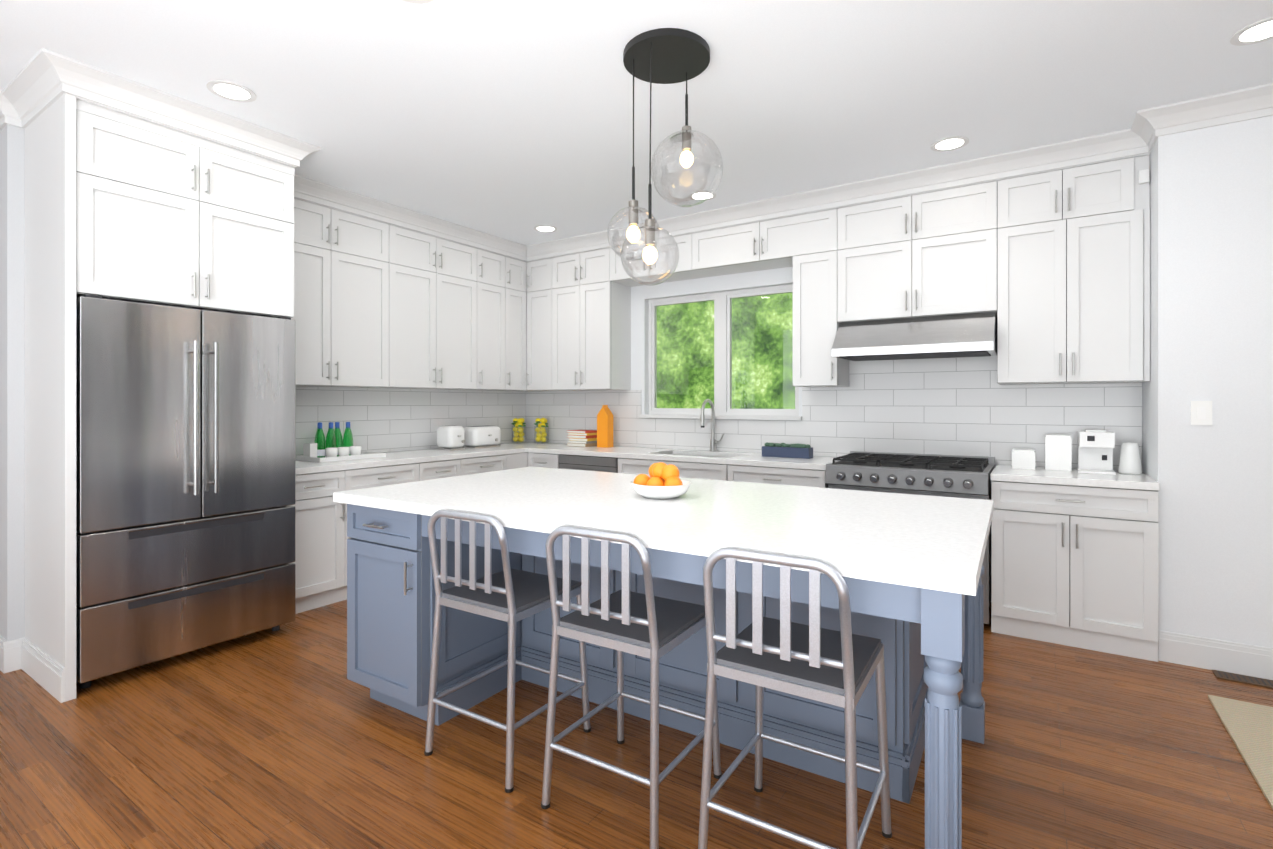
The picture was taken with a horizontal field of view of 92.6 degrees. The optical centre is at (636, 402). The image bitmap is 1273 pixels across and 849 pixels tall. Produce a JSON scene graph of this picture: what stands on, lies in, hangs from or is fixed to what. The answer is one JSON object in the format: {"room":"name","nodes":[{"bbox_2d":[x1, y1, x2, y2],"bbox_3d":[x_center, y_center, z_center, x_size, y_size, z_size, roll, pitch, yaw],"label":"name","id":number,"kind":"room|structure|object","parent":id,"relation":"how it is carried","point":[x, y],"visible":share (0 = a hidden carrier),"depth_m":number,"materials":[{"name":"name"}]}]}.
{"room":"kitchen","nodes":[
{"label":"kitchen","id":0,"kind":"room"},
{"bbox_2d":[0,103,24,640],"bbox_3d":[-4.416,-0.085,3.923,3.240,2.810,0.094,0,0,33],"label":"wall","id":1,"kind":"structure","parent":0,"point":[12,382],"depth_m":3.02,"materials":[{"name":"paint"}]},
{"bbox_2d":[0,635,19,672],"bbox_3d":[-4.436,1.245,3.878,3.256,0.150,0.030,0,0,33],"label":"baseboard","id":2,"kind":"structure","parent":1,"relation":"attached to","point":[9,650],"depth_m":2.99,"materials":[{"name":"white wood"}]},
{"bbox_2d":[297,386,525,452],"bbox_3d":[-2.282,-0.085,4.832,0.200,2.810,3.776,0,0,33],"label":"wall","id":3,"kind":"structure","parent":0,"point":[397,388],"depth_m":5.08,"materials":[{"name":"paint"}]},
{"bbox_2d":[291,199,398,388],"bbox_3d":[-2.277,-0.743,4.355,0.329,1.244,1.033,0,0,33],"label":"upper cabinet","id":4,"kind":"object","parent":3,"relation":"attached to","point":[377,304],"depth_m":4.36,"materials":[{"name":"white wood"}]},
{"bbox_2d":[296,386,523,455],"bbox_3d":[-1.935,0.143,5.163,0.010,0.521,2.760,0,0,33],"label":"tile backsplash","id":5,"kind":"structure","parent":3,"relation":"attached to","point":[381,420],"depth_m":5.08,"materials":[{"name":"white tile"}]},
{"bbox_2d":[399,227,482,389],"bbox_3d":[-1.785,-0.743,5.100,0.329,1.244,0.989,0,0,33],"label":"upper cabinet","id":6,"kind":"object","parent":3,"relation":"attached to","point":[441,280],"depth_m":5.04,"materials":[{"name":"white wood"}]},
{"bbox_2d":[483,250,510,390],"bbox_3d":[-1.451,-0.743,5.605,0.329,1.244,0.459,0,0,33],"label":"upper cabinet","id":7,"kind":"object","parent":3,"relation":"attached to","point":[496,268],"depth_m":5.58,"materials":[{"name":"white wood"}]},
{"bbox_2d":[511,258,525,390],"bbox_3d":[-1.295,-0.743,5.841,0.329,1.244,0.343,0,0,33],"label":"upper cabinet","id":8,"kind":"object","parent":3,"relation":"attached to","point":[518,268],"depth_m":5.82,"materials":[{"name":"white wood"}]},
{"bbox_2d":[0,599,1272,848],"bbox_3d":[-0.958,1.350,1.666,11.500,0.060,8.400,0,0,33],"label":"floor","id":9,"kind":"structure","parent":0,"point":[288,735],"depth_m":2.19,"materials":[{"name":"brown wood"}]},
{"bbox_2d":[22,94,294,702],"bbox_3d":[-2.609,-0.022,3.338,0.896,2.685,1.019,0,0,33],"label":"cabinet","id":10,"kind":"object","parent":9,"relation":"on","point":[121,207],"visible":1,"depth_m":2.92,"materials":[{"name":"white wood"}]},
{"bbox_2d":[76,295,295,688],"bbox_3d":[-2.549,0.415,3.329,0.910,1.808,0.945,0,0,33],"label":"refrigerator","id":11,"kind":"object","parent":9,"relation":"on","point":[185,478],"visible":0.96,"depth_m":3.03,"materials":[{"name":"grey metal"}]},
{"bbox_2d":[291,469,354,613],"bbox_3d":[-2.299,0.883,4.049,0.628,0.874,0.499,0,0,33],"label":"base cabinet","id":12,"kind":"object","parent":9,"relation":"on","point":[320,562],"depth_m":3.91,"materials":[{"name":"white wood"}]},
{"bbox_2d":[355,462,426,489],"bbox_3d":[-2.035,0.883,4.450,0.628,0.874,0.698,0,0,33],"label":"base cabinet","id":13,"kind":"object","parent":9,"relation":"on","point":[404,473],"depth_m":4.32,"materials":[{"name":"white wood"}]},
{"bbox_2d":[427,458,470,479],"bbox_3d":[-1.767,0.883,4.855,0.628,0.874,0.508,0,0,33],"label":"base cabinet","id":14,"kind":"object","parent":9,"relation":"on","point":[455,467],"depth_m":4.75,"materials":[{"name":"white wood"}]},
{"bbox_2d":[471,454,510,473],"bbox_3d":[-1.538,0.883,5.201,0.628,0.874,0.559,0,0,33],"label":"base cabinet","id":15,"kind":"object","parent":9,"relation":"on","point":[484,464],"depth_m":5.11,"materials":[{"name":"white wood"}]},
{"bbox_2d":[424,510,590,792],"bbox_3d":[-0.492,0.856,2.368,0.441,0.929,0.482,0,0,32],"label":"stool","id":16,"kind":"object","parent":9,"relation":"on","point":[511,597],"visible":0.96,"depth_m":2.23,"materials":[{"name":"metal"}]},
{"bbox_2d":[511,453,526,468],"bbox_3d":[-1.329,0.883,5.518,0.628,0.874,0.316,0,0,33],"label":"base cabinet","id":17,"kind":"object","parent":9,"relation":"on","point":[518,460],"depth_m":5.39,"materials":[{"name":"white wood"}]},
{"bbox_2d":[526,452,533,466],"bbox_3d":[-1.042,0.883,5.895,0.690,0.874,0.629,0,0,33],"label":"base cabinet","id":18,"kind":"object","parent":9,"relation":"on","point":[530,456],"depth_m":5.46,"materials":[{"name":"white wood"}]},
{"bbox_2d":[296,446,527,474],"bbox_3d":[-1.833,0.424,4.737,0.627,0.039,2.160,0,0,33],"label":"countertop","id":19,"kind":"structure","parent":18,"relation":"on","point":[426,455],"depth_m":4.54,"materials":[{"name":"white stone"}]},
{"bbox_2d":[296,422,385,461],"bbox_3d":[-2.143,0.272,4.426,0.320,0.264,0.500,0,0,33],"label":"tray","id":20,"kind":"object","parent":19,"relation":"on","point":[338,448],"visible":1,"depth_m":4.36,"materials":[{"name":"white plastic"}]},
{"bbox_2d":[437,425,464,450],"bbox_3d":[-1.600,0.300,5.266,0.220,0.207,0.180,0,0,33],"label":"toaster","id":21,"kind":"object","parent":19,"relation":"on","point":[451,437],"visible":1,"depth_m":5.20,"materials":[{"name":"white plastic"}]},
{"bbox_2d":[462,426,500,448],"bbox_3d":[-1.407,0.308,5.558,0.220,0.192,0.330,0,0,33],"label":"toaster","id":22,"kind":"object","parent":19,"relation":"on","point":[482,436],"visible":0.81,"depth_m":5.46,"materials":[{"name":"white plastic"}]},
{"bbox_2d":[498,442,842,469],"bbox_3d":[0.045,0.532,5.167,3.286,0.255,0.624,0,0,33],"label":"countertop","id":23,"kind":"structure","parent":18,"relation":"on","point":[660,454],"depth_m":4.87,"materials":[{"name":"white stone"}]},
{"bbox_2d":[511,418,525,443],"bbox_3d":[-1.179,0.279,6.101,0.144,0.250,0.143,0,0,-12],"label":"vase","id":24,"kind":"object","parent":23,"relation":"on","point":[519,422],"depth_m":6.07,"materials":[{"name":"clear glass"}]},
{"bbox_2d":[534,418,548,443],"bbox_3d":[-0.943,0.276,6.041,0.144,0.255,0.143,0,0,-12],"label":"vase","id":25,"kind":"object","parent":23,"relation":"on","point":[540,427],"depth_m":6.01,"materials":[{"name":"clear glass"}]},
{"bbox_2d":[567,430,596,446],"bbox_3d":[-0.499,0.331,5.699,0.244,0.146,0.184,0,0,33],"label":"cookbooks","id":26,"kind":"object","parent":23,"relation":"on","point":[582,438],"visible":0.94,"depth_m":5.63,"materials":[{"name":"beige"}]},
{"bbox_2d":[597,405,612,447],"bbox_3d":[-0.286,0.211,5.567,0.120,0.385,0.090,0,0,33],"label":"vase","id":27,"kind":"object","parent":23,"relation":"on","point":[605,427],"visible":1,"depth_m":5.53,"materials":[{"name":"orange ceramic"}]},
{"bbox_2d":[700,399,723,451],"bbox_3d":[0.619,0.185,4.988,0.132,0.438,0.241,0,0,33],"label":"faucet","id":28,"kind":"object","parent":23,"relation":"on","point":[713,442],"visible":1,"depth_m":5.06,"materials":[{"name":"silver metal"}]},
{"bbox_2d":[762,442,812,458],"bbox_3d":[1.123,0.351,4.546,0.363,0.106,0.100,0,0,33],"label":"planter box","id":29,"kind":"object","parent":23,"relation":"on","point":[798,450],"visible":1,"depth_m":4.50,"materials":[{"name":"blue"}]},
{"bbox_2d":[534,453,557,467],"bbox_3d":[-0.654,0.883,5.639,0.362,0.874,0.629,0,0,33],"label":"base cabinet","id":30,"kind":"object","parent":9,"relation":"on","point":[545,460],"depth_m":5.36,"materials":[{"name":"white wood"}]},
{"bbox_2d":[558,454,665,474],"bbox_3d":[-0.244,0.883,5.368,0.748,0.874,0.629,0,0,33],"label":"base cabinet","id":31,"kind":"object","parent":9,"relation":"on","point":[574,462],"depth_m":5.00,"materials":[{"name":"white wood"}]},
{"bbox_2d":[541,526,721,848],"bbox_3d":[-0.007,0.856,2.068,0.441,0.929,0.482,0,0,32],"label":"stool","id":32,"kind":"object","parent":9,"relation":"on","point":[650,625],"visible":0.92,"depth_m":1.93,"materials":[{"name":"metal"}]},
{"bbox_2d":[333,499,984,848],"bbox_3d":[0.048,0.876,2.535,2.391,0.889,1.237,0,0,32],"label":"kitchen island","id":33,"kind":"object","parent":9,"relation":"on","point":[928,632],"depth_m":2.37,"materials":[{"name":"blue wood"}]},
{"bbox_2d":[333,467,992,598],"bbox_3d":[0.054,0.410,2.545,2.450,0.040,1.274,0,0,32],"label":"island countertop","id":34,"kind":"structure","parent":33,"relation":"on","point":[919,538],"depth_m":2.13,"materials":[{"name":"white stone"}]},
{"bbox_2d":[630,462,691,498],"bbox_3d":[0.102,0.318,2.526,0.256,0.143,0.256,0,0,32],"label":"bowl","id":35,"kind":"object","parent":34,"relation":"on","point":[663,481],"visible":1,"depth_m":2.46,"materials":[{"name":"white ceramic"}]},
{"bbox_2d":[718,464,827,487],"bbox_3d":[1.096,0.883,4.483,0.769,0.874,0.628,0,0,33],"label":"base cabinet","id":36,"kind":"object","parent":9,"relation":"on","point":[778,476],"depth_m":4.21,"materials":[{"name":"white wood"}]},
{"bbox_2d":[698,548,891,848],"bbox_3d":[0.471,0.856,1.776,0.441,0.929,0.482,0,0,32],"label":"stool","id":37,"kind":"object","parent":9,"relation":"on","point":[812,660],"visible":1,"depth_m":1.64,"materials":[{"name":"metal"}]},
{"bbox_2d":[825,451,994,628],"bbox_3d":[1.778,0.837,3.956,0.916,0.964,0.703,0,0,33],"label":"range","id":38,"kind":"object","parent":9,"relation":"on","point":[959,476],"visible":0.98,"depth_m":3.71,"materials":[{"name":"silver metal"}]},
{"bbox_2d":[991,481,1158,661],"bbox_3d":[2.502,0.883,3.532,0.736,0.874,0.666,0,0,33],"label":"base cabinet","id":39,"kind":"object","parent":9,"relation":"on","point":[1074,566],"visible":0.94,"depth_m":3.27,"materials":[{"name":"white wood"}]},
{"bbox_2d":[990,465,1159,490],"bbox_3d":[2.507,0.425,3.540,0.741,0.040,0.626,0,0,33],"label":"countertop","id":40,"kind":"structure","parent":39,"relation":"on","point":[1073,477],"depth_m":3.35,"materials":[{"name":"white stone"}]},
{"bbox_2d":[1012,449,1034,469],"bbox_3d":[2.395,0.347,3.766,0.120,0.115,0.120,0,0,33],"label":"canister","id":41,"kind":"object","parent":40,"relation":"on","point":[1021,458],"depth_m":3.72,"materials":[{"name":"white ceramic"}]},
{"bbox_2d":[1045,434,1071,470],"bbox_3d":[2.547,0.299,3.677,0.130,0.210,0.100,0,0,33],"label":"canister","id":42,"kind":"object","parent":40,"relation":"on","point":[1058,452],"depth_m":3.64,"materials":[{"name":"white ceramic"}]},
{"bbox_2d":[1077,429,1115,474],"bbox_3d":[2.686,0.281,3.562,0.170,0.245,0.220,0,0,33],"label":"coffee machine","id":43,"kind":"object","parent":40,"relation":"on","point":[1095,451],"visible":1,"depth_m":3.53,"materials":[{"name":"white plastic"}]},
{"bbox_2d":[1118,442,1141,473],"bbox_3d":[2.830,0.315,3.490,0.110,0.178,0.108,0,0,33],"label":"canister","id":44,"kind":"object","parent":40,"relation":"on","point":[1130,460],"visible":1,"depth_m":3.46,"materials":[{"name":"white ceramic"}]},
{"bbox_2d":[1208,695,1272,809],"bbox_3d":[2.825,1.314,1.223,2.100,0.012,2.230,0,0,33],"label":"rug","id":45,"kind":"object","parent":9,"relation":"on","point":[1248,727],"visible":1,"depth_m":2.42,"materials":[{"name":"fabric"}]},
{"bbox_2d":[1212,669,1272,688],"bbox_3d":[2.961,1.315,2.853,0.370,0.009,0.100,0,0,33],"label":"floor vent","id":46,"kind":"object","parent":9,"relation":"in","point":[1249,680],"visible":1,"depth_m":2.89,"materials":[{"name":"brown metal"}]},
{"bbox_2d":[0,0,1272,244],"bbox_3d":[-0.958,-1.520,1.665,11.500,0.060,8.400,0,0,33],"label":"ceiling","id":47,"kind":"structure","parent":0,"point":[516,120],"depth_m":2.81,"materials":[{"name":"paint"}]},
{"bbox_2d":[206,80,255,101],"bbox_3d":[-1.934,-1.487,2.909,0.200,0.004,0.200,0,0,33],"label":"recessed light","id":48,"kind":"object","parent":47,"relation":"in","point":[228,90],"visible":1,"depth_m":2.90,"materials":[{"name":"white plastic"}]},
{"bbox_2d":[403,0,432,3],"bbox_3d":[-0.807,-1.487,2.165,0.200,0.004,0.200,0,0,33],"label":"recessed light","id":49,"kind":"object","parent":47,"relation":"in","point":[419,1],"visible":1,"depth_m":2.25,"materials":[{"name":"white"}]},
{"bbox_2d":[534,225,556,231],"bbox_3d":[-0.778,-1.488,5.202,0.200,0.004,0.200,0,0,33],"label":"recessed light","id":50,"kind":"object","parent":47,"relation":"in","point":[544,228],"visible":1,"depth_m":5.19,"materials":[{"name":"white"}]},
{"bbox_2d":[607,28,722,285],"bbox_3d":[0.115,-0.982,2.613,0.410,1.014,0.570,0,0,33],"label":"pendant light","id":51,"kind":"object","parent":47,"relation":"hanging from","point":[666,55],"visible":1,"depth_m":2.57,"materials":[{"name":"black"}]},
{"bbox_2d":[688,191,715,200],"bbox_3d":[0.473,-1.488,4.376,0.200,0.004,0.200,0,0,33],"label":"recessed light","id":52,"kind":"object","parent":47,"relation":"in","point":[713,196],"visible":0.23,"depth_m":4.36,"materials":[{"name":"white"}]},
{"bbox_2d":[930,136,968,151],"bbox_3d":[1.800,-1.488,3.499,0.200,0.004,0.200,0,0,33],"label":"recessed light","id":53,"kind":"object","parent":47,"relation":"in","point":[949,143],"visible":1,"depth_m":3.49,"materials":[{"name":"white"}]},
{"bbox_2d":[1230,17,1272,45],"bbox_3d":[2.509,-1.487,2.432,0.200,0.004,0.200,0,0,33],"label":"recessed light","id":54,"kind":"object","parent":47,"relation":"in","point":[1258,30],"visible":1,"depth_m":2.45,"materials":[{"name":"white"}]},
{"bbox_2d":[526,266,1101,466],"bbox_3d":[2.349,-0.085,4.131,8.700,2.810,0.160,0,0,33],"label":"wall","id":55,"kind":"structure","parent":0,"point":[642,296],"depth_m":5.42,"materials":[{"name":"paint"}]},
{"bbox_2d":[525,261,532,390],"bbox_3d":[-1.086,-0.743,6.104,0.390,1.244,0.329,0,0,33],"label":"upper cabinet","id":56,"kind":"object","parent":55,"relation":"attached to","point":[529,265],"depth_m":5.87,"materials":[{"name":"white wood"}]},
{"bbox_2d":[533,257,556,390],"bbox_3d":[-0.814,-0.743,5.925,0.382,1.244,0.329,0,0,33],"label":"upper cabinet","id":57,"kind":"object","parent":55,"relation":"attached to","point":[545,270],"depth_m":5.78,"materials":[{"name":"white wood"}]},
{"bbox_2d":[557,248,630,390],"bbox_3d":[-0.448,-0.743,5.683,0.730,1.244,0.329,0,0,33],"label":"upper cabinet","id":58,"kind":"object","parent":55,"relation":"attached to","point":[594,313],"depth_m":5.50,"materials":[{"name":"white wood"}]},
{"bbox_2d":[0,48,1272,262],"bbox_3d":[0.043,-1.427,3.182,11.500,0.125,3.963,0,0,33],"label":"crown molding","id":59,"kind":"structure","parent":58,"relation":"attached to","point":[41,82],"depth_m":3.46,"materials":[{"name":"white wood"}]},
{"bbox_2d":[609,232,716,286],"bbox_3d":[0.196,-1.218,5.258,0.933,0.294,0.329,0,0,33],"label":"upper cabinet","id":60,"kind":"object","parent":55,"relation":"attached to","point":[689,245],"depth_m":5.08,"materials":[{"name":"white wood"}]},
{"bbox_2d":[640,284,801,419],"bbox_3d":[0.696,-0.405,5.184,1.490,1.080,0.165,0,0,33],"label":"window","id":61,"kind":"structure","parent":55,"relation":"in","point":[722,360],"depth_m":5.19,"materials":[{"name":"white"}]},
{"bbox_2d":[701,220,784,275],"bbox_3d":[0.775,-1.218,4.875,0.693,0.294,0.329,0,0,33],"label":"upper cabinet","id":62,"kind":"object","parent":55,"relation":"attached to","point":[741,248],"depth_m":4.72,"materials":[{"name":"white wood"}]},
{"bbox_2d":[769,216,792,266],"bbox_3d":[1.097,-1.218,4.663,0.311,0.294,0.329,0,0,33],"label":"upper cabinet","id":63,"kind":"object","parent":55,"relation":"attached to","point":[780,230],"depth_m":4.50,"materials":[{"name":"white wood"}]},
{"bbox_2d":[789,209,848,386],"bbox_3d":[1.361,-0.743,4.488,0.322,1.244,0.329,0,0,33],"label":"upper cabinet","id":64,"kind":"object","parent":55,"relation":"attached to","point":[814,261],"depth_m":4.36,"materials":[{"name":"white wood"}]},
{"bbox_2d":[524,355,1141,469],"bbox_3d":[0.916,0.012,4.974,4.976,0.784,0.010,0,0,33],"label":"tile backsplash","id":65,"kind":"structure","parent":55,"relation":"attached to","point":[966,406],"depth_m":4.31,"materials":[{"name":"white tile"}]},
{"bbox_2d":[837,180,1000,322],"bbox_3d":[1.898,-0.965,4.134,0.965,0.800,0.329,0,0,33],"label":"upper cabinet","id":66,"kind":"object","parent":55,"relation":"attached to","point":[938,253],"depth_m":3.97,"materials":[{"name":"white wood"}]},
{"bbox_2d":[832,312,996,360],"bbox_3d":[1.847,-0.435,4.056,0.945,0.257,0.491,0,0,33],"label":"range hood","id":67,"kind":"object","parent":66,"relation":"attached to","point":[961,335],"visible":0.9,"depth_m":3.90,"materials":[{"name":"silver metal"}]},
{"bbox_2d":[997,155,1149,384],"bbox_3d":[2.602,-0.743,3.669,0.723,1.244,0.329,0,0,33],"label":"upper cabinet","id":68,"kind":"object","parent":55,"relation":"attached to","point":[1051,269],"depth_m":3.52,"materials":[{"name":"white wood"}]},
{"bbox_2d":[1142,115,1272,647],"bbox_3d":[4.309,-0.085,2.399,3.520,2.810,0.570,0,0,33],"label":"wall","id":69,"kind":"structure","parent":0,"point":[1211,263],"depth_m":3.02,"materials":[{"name":"paint"}]},
{"bbox_2d":[1191,401,1211,424],"bbox_3d":[2.817,0.050,3.036,0.080,0.120,0.008,0,0,33],"label":"switch plate","id":70,"kind":"object","parent":69,"relation":"attached to","point":[1201,412],"visible":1,"depth_m":3.03,"materials":[{"name":"white plastic"}]},
{"bbox_2d":[1158,630,1272,679],"bbox_3d":[4.148,1.245,2.155,3.520,0.150,0.016,0,0,33],"label":"baseboard","id":71,"kind":"structure","parent":69,"relation":"attached to","point":[1220,655],"depth_m":3.00,"materials":[{"name":"white wood"}]},
{"label":"outside","id":72,"kind":"structure","parent":0,"visible":0},
{"bbox_2d":[657,292,794,408],"bbox_3d":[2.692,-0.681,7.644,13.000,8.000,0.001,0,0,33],"label":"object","id":73,"kind":"structure","parent":72,"point":[765,330],"depth_m":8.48,"materials":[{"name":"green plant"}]}
]}

